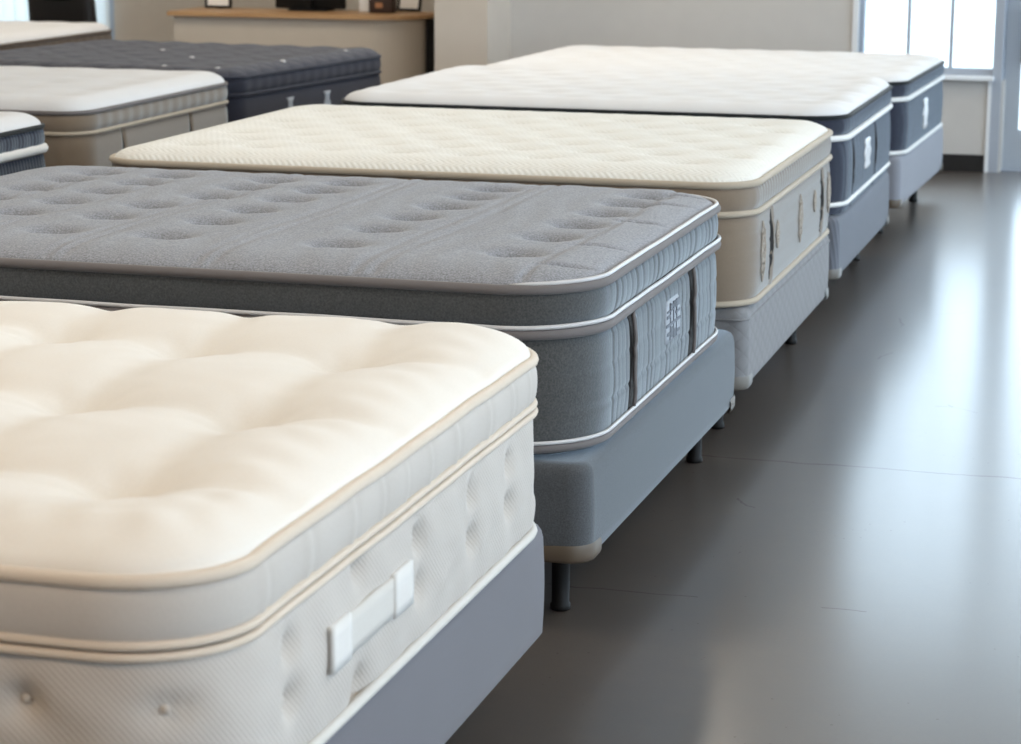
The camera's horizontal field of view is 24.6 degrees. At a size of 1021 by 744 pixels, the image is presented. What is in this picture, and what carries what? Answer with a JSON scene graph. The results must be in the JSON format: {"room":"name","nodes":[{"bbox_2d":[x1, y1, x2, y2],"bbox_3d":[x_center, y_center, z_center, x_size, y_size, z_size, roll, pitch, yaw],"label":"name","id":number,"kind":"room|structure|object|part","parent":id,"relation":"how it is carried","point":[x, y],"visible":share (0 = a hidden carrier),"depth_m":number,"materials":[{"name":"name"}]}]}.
{"room":"store","nodes":[
{"label":"store","id":0,"kind":"room"},
{"bbox_2d":[114,0,433,41],"bbox_3d":[-2.763,-3.175,14.975,6.500,3.050,0.150,4,12,15],"label":"wall","id":1,"kind":"structure","parent":0,"point":[148,20],"depth_m":14.95,"materials":[{"name":"beige paint"}]},
{"bbox_2d":[0,0,28,20],"bbox_3d":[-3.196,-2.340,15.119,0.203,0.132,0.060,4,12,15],"label":"window","id":2,"kind":"structure","parent":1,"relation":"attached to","point":[14,10],"depth_m":15.14,"materials":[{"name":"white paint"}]},
{"bbox_2d":[95,0,109,28],"bbox_3d":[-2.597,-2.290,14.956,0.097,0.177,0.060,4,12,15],"label":"window","id":3,"kind":"structure","parent":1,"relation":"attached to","point":[102,6],"depth_m":14.97,"materials":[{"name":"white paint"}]},
{"bbox_2d":[109,0,114,39],"bbox_3d":[-3.825,-3.224,15.257,2.700,2.180,0.120,4,12,15],"label":"trim","id":4,"kind":"structure","parent":1,"relation":"attached to","point":[111,2],"depth_m":15.02,"materials":[{"name":"grey paint"}]},
{"bbox_2d":[434,0,509,70],"bbox_3d":[-0.032,-2.807,13.280,0.300,3.050,1.700,4,12,15],"label":"pillar","id":5,"kind":"structure","parent":0,"point":[466,32],"depth_m":12.66,"materials":[{"name":"beige paint"}]},
{"bbox_2d":[445,171,1020,743],"bbox_3d":[-1.748,0.303,6.088,13.900,0.120,17.700,4,12,15],"label":"floor","id":6,"kind":"structure","parent":0,"point":[839,562],"depth_m":5.36,"materials":[{"name":"concrete"}]},
{"bbox_2d":[28,0,96,22],"bbox_3d":[-2.575,-1.984,13.848,0.594,1.179,0.650,2,12,10],"label":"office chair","id":7,"kind":"object","parent":6,"relation":"on","point":[39,10],"visible":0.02,"depth_m":13.56,"materials":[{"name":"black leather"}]},
{"bbox_2d":[167,7,434,84],"bbox_3d":[-1.183,-1.723,13.662,1.545,0.760,0.510,4,12,15],"label":"reception desk","id":8,"kind":"object","parent":6,"relation":"on","point":[404,40],"visible":0.38,"depth_m":13.39,"materials":[{"name":"beige laminate"}]},
{"bbox_2d":[205,0,231,7],"bbox_3d":[-1.725,-2.263,13.822,0.165,0.224,0.042,4,12,15],"label":"picture frame","id":9,"kind":"object","parent":8,"relation":"on","point":[208,3],"visible":1,"depth_m":13.82,"materials":[{"name":"black plastic"}]},
{"bbox_2d":[275,0,345,11],"bbox_3d":[-1.164,-2.265,13.634,0.430,0.310,0.160,4,12,15],"label":"monitor","id":10,"kind":"object","parent":8,"relation":"on","point":[295,5],"visible":1,"depth_m":13.61,"materials":[{"name":"black plastic"}]},
{"bbox_2d":[359,0,368,12],"bbox_3d":[-0.834,-2.152,13.520,0.074,0.140,0.074,4,12,15],"label":"canister","id":11,"kind":"object","parent":8,"relation":"on","point":[363,4],"visible":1,"depth_m":13.49,"materials":[{"name":"paint"}]},
{"bbox_2d":[369,0,396,12],"bbox_3d":[-0.736,-2.137,13.463,0.148,0.135,0.098,4,12,15],"label":"box","id":12,"kind":"object","parent":8,"relation":"on","point":[375,6],"visible":1,"depth_m":13.43,"materials":[{"name":"brown"}]},
{"bbox_2d":[397,0,421,11],"bbox_3d":[-0.583,-2.198,13.597,0.150,0.201,0.057,5,13,23],"label":"picture frame","id":13,"kind":"object","parent":8,"relation":"on","point":[402,5],"visible":1,"depth_m":13.59,"materials":[{"name":"black plastic"}]},
{"bbox_3d":[-0.427,-1.689,13.583,0.046,0.734,0.260,4,12,15],"label":"panel","id":14,"kind":"part","parent":8,"relation":"part of","materials":[{"name":"black plastic"}]},
{"bbox_2d":[325,524,543,743],"bbox_3d":[-1.108,0.534,3.803,2.006,0.366,1.546,4,12,16],"label":"box spring","id":15,"kind":"object","parent":6,"relation":"on","point":[426,701],"visible":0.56,"depth_m":3.74,"materials":[{"name":"fabric"}]},
{"bbox_2d":[0,301,538,743],"bbox_3d":[-1.099,0.164,3.721,2.031,0.391,1.561,4,12,16],"label":"mattress","id":16,"kind":"object","parent":15,"relation":"on","point":[216,527],"visible":1,"depth_m":3.20,"materials":[{"name":"white fabric"}]},
{"bbox_2d":[534,329,734,610],"bbox_3d":[-0.586,0.149,5.687,2.011,0.356,1.561,4,12,16],"label":"box spring","id":17,"kind":"object","parent":6,"relation":"on","point":[583,496],"visible":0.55,"depth_m":4.94,"materials":[{"name":"grey fabric"}]},
{"bbox_2d":[0,166,720,454],"bbox_3d":[-0.578,-0.205,5.571,1.971,0.378,1.494,4,12,16],"label":"mattress","id":18,"kind":"object","parent":17,"relation":"on","point":[612,290],"visible":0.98,"depth_m":4.99,"materials":[{"name":"grey fabric"}]},
{"bbox_3d":[-0.578,-0.282,5.555,1.968,0.012,1.493,4,12,16],"label":"cord","id":19,"kind":"part","parent":18,"relation":"part of","materials":[{"name":"grey fabric"}]},
{"bbox_3d":[0.281,-0.311,5.292,0.163,0.011,1.462,4,12,16],"label":"cord","id":20,"kind":"part","parent":18,"relation":"part of","materials":[{"name":"grey fabric"}]},
{"bbox_3d":[-0.579,-0.050,5.603,1.963,0.008,1.488,4,12,16],"label":"cord","id":21,"kind":"part","parent":18,"relation":"part of","materials":[{"name":"white fabric"}]},
{"bbox_3d":[0.264,-0.029,4.995,0.018,0.208,0.015,4,12,16],"label":"handle cord","id":22,"kind":"part","parent":18,"relation":"part of","materials":[{"name":"black fabric"}]},
{"bbox_3d":[0.436,-0.147,5.568,0.016,0.208,0.015,4,12,16],"label":"handle cord","id":23,"kind":"part","parent":18,"relation":"part of","materials":[{"name":"fabric"}]},
{"bbox_3d":[0.105,0.420,4.890,0.056,0.158,0.055,4,12,16],"label":"leg","id":24,"kind":"part","parent":17,"relation":"part of","materials":[{"name":"black plastic"}]},
{"bbox_3d":[0.485,0.160,6.149,0.056,0.158,0.055,4,12,16],"label":"leg","id":25,"kind":"part","parent":17,"relation":"part of","materials":[{"name":"black plastic"}]},
{"bbox_2d":[711,235,829,428],"bbox_3d":[-0.078,-0.193,7.296,1.931,0.374,1.571,4,12,15],"label":"box spring","id":26,"kind":"object","parent":6,"relation":"on","point":[759,329],"visible":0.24,"depth_m":6.71,"materials":[{"name":"fabric"}]},
{"bbox_2d":[109,104,832,307],"bbox_3d":[-0.059,-0.556,7.207,1.916,0.368,1.605,4,12,15],"label":"mattress","id":27,"kind":"object","parent":26,"relation":"on","point":[770,179],"visible":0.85,"depth_m":6.72,"materials":[{"name":"beige fabric"}]},
{"bbox_3d":[0.578,0.080,6.536,0.056,0.158,0.055,4,12,15],"label":"leg","id":28,"kind":"part","parent":26,"relation":"part of","materials":[{"name":"black plastic"}]},
{"bbox_3d":[0.931,-0.172,7.751,0.056,0.158,0.055,4,12,15],"label":"leg","id":29,"kind":"part","parent":26,"relation":"part of","materials":[{"name":"black plastic"}]},
{"bbox_2d":[817,172,888,305],"bbox_3d":[0.440,-0.570,9.178,1.911,0.350,1.501,4,12,16],"label":"box spring","id":30,"kind":"object","parent":6,"relation":"on","point":[850,231],"visible":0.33,"depth_m":8.67,"materials":[{"name":"fabric"}]},
{"bbox_2d":[341,65,892,214],"bbox_3d":[0.453,-0.931,9.091,1.907,0.384,1.542,4,12,15],"label":"mattress","id":31,"kind":"object","parent":30,"relation":"on","point":[856,108],"visible":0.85,"depth_m":8.69,"materials":[{"name":"white fabric"}]},
{"bbox_3d":[1.399,-0.522,9.498,0.056,0.136,0.055,4,12,16],"label":"leg","id":32,"kind":"part","parent":30,"relation":"part of","materials":[{"name":"black plastic"}]},
{"bbox_2d":[877,127,942,232],"bbox_3d":[0.956,-0.950,10.992,1.961,0.359,1.491,4,12,17],"label":"box spring","id":33,"kind":"object","parent":6,"relation":"on","point":[907,172],"visible":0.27,"depth_m":10.43,"materials":[{"name":"grey fabric"}]},
{"bbox_2d":[486,45,944,155],"bbox_3d":[0.968,-1.291,10.907,1.952,0.341,1.532,4,12,17],"label":"mattress","id":34,"kind":"object","parent":33,"relation":"on","point":[915,79],"visible":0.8,"depth_m":10.71,"materials":[{"name":"white fabric"}]},
{"bbox_3d":[1.945,-0.893,11.275,0.056,0.142,0.055,4,12,17],"label":"leg","id":35,"kind":"part","parent":33,"relation":"part of","materials":[{"name":"black plastic"}]},
{"bbox_3d":[-2.690,-0.238,7.480,1.956,0.360,1.506,4,12,15],"label":"box spring","id":36,"kind":"object","parent":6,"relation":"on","visible":0},
{"bbox_2d":[0,112,48,175],"bbox_3d":[-2.676,-0.601,7.411,1.992,0.380,1.542,4,12,15],"label":"mattress","id":37,"kind":"object","parent":36,"relation":"on","point":[22,136],"visible":0.59,"depth_m":7.62,"materials":[{"name":"white fabric"}]},
{"bbox_3d":[-2.271,-0.591,9.186,1.956,0.360,1.426,3,12,15],"label":"box spring","id":38,"kind":"object","parent":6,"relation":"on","visible":0},
{"bbox_2d":[0,66,228,166],"bbox_3d":[-2.256,-0.957,9.117,1.976,0.385,1.446,3,12,15],"label":"mattress","id":39,"kind":"object","parent":38,"relation":"on","point":[89,115],"visible":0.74,"depth_m":8.67,"materials":[{"name":"white fabric"}]},
{"bbox_3d":[-1.596,-0.913,10.745,1.546,0.360,1.526,5,13,21],"label":"box spring","id":40,"kind":"object","parent":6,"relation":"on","visible":0},
{"bbox_2d":[0,39,381,122],"bbox_3d":[-1.588,-1.274,10.673,1.576,0.377,1.546,5,13,21],"label":"mattress","id":41,"kind":"object","parent":40,"relation":"on","point":[261,79],"visible":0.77,"depth_m":10.37,"materials":[{"name":"grey fabric"}]},
{"bbox_3d":[-3.294,-1.281,12.469,1.906,0.360,1.506,4,12,15],"label":"box spring","id":42,"kind":"object","parent":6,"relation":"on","visible":0},
{"bbox_2d":[0,21,111,50],"bbox_3d":[-3.280,-1.645,12.400,1.926,0.380,1.526,4,12,15],"label":"mattress","id":43,"kind":"object","parent":42,"relation":"on","point":[13,34],"visible":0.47,"depth_m":12.28,"materials":[{"name":"white fabric"}]},
{"bbox_2d":[510,0,1005,172],"bbox_3d":[3.439,-2.519,11.990,7.100,3.050,0.150,4,12,15],"label":"wall","id":44,"kind":"structure","parent":0,"point":[536,26],"depth_m":12.70,"materials":[{"name":"grey paint"}]},
{"bbox_2d":[852,0,991,171],"bbox_3d":[2.200,-2.492,12.290,0.746,2.860,0.070,4,12,15],"label":"trim","id":45,"kind":"structure","parent":44,"relation":"attached to","point":[856,3],"depth_m":12.46,"materials":[{"name":"white paint"}]},
{"bbox_2d":[858,0,1020,172],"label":"window","id":46,"kind":"structure","parent":44,"relation":"in","point":[994,74],"depth_m":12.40,"materials":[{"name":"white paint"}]},
{"bbox_3d":[2.192,-1.573,12.456,0.758,0.023,0.080,4,12,15],"label":"sill","id":47,"kind":"part","parent":46,"relation":"part of","materials":[{"name":"white paint"}]},
{"bbox_2d":[942,154,983,171],"bbox_3d":[2.164,-1.133,12.559,0.743,0.090,0.014,4,12,15],"label":"baseboard","id":48,"kind":"structure","parent":44,"relation":"attached to","point":[951,162],"depth_m":12.48,"materials":[{"name":"black rubber"}]},
{"bbox_2d":[1001,0,1020,171],"bbox_3d":[3.176,-2.453,12.127,1.130,2.860,0.160,4,12,15],"label":"trim","id":49,"kind":"structure","parent":44,"relation":"attached to","point":[1006,9],"depth_m":12.41,"materials":[{"name":"grey paint"}]},
{"bbox_2d":[1002,0,1020,168],"bbox_3d":[3.142,-2.156,12.213,1.041,2.236,0.104,4,12,15],"label":"door","id":50,"kind":"structure","parent":44,"relation":"in","point":[1011,156],"depth_m":12.49,"materials":[{"name":"grey paint"}]}
]}

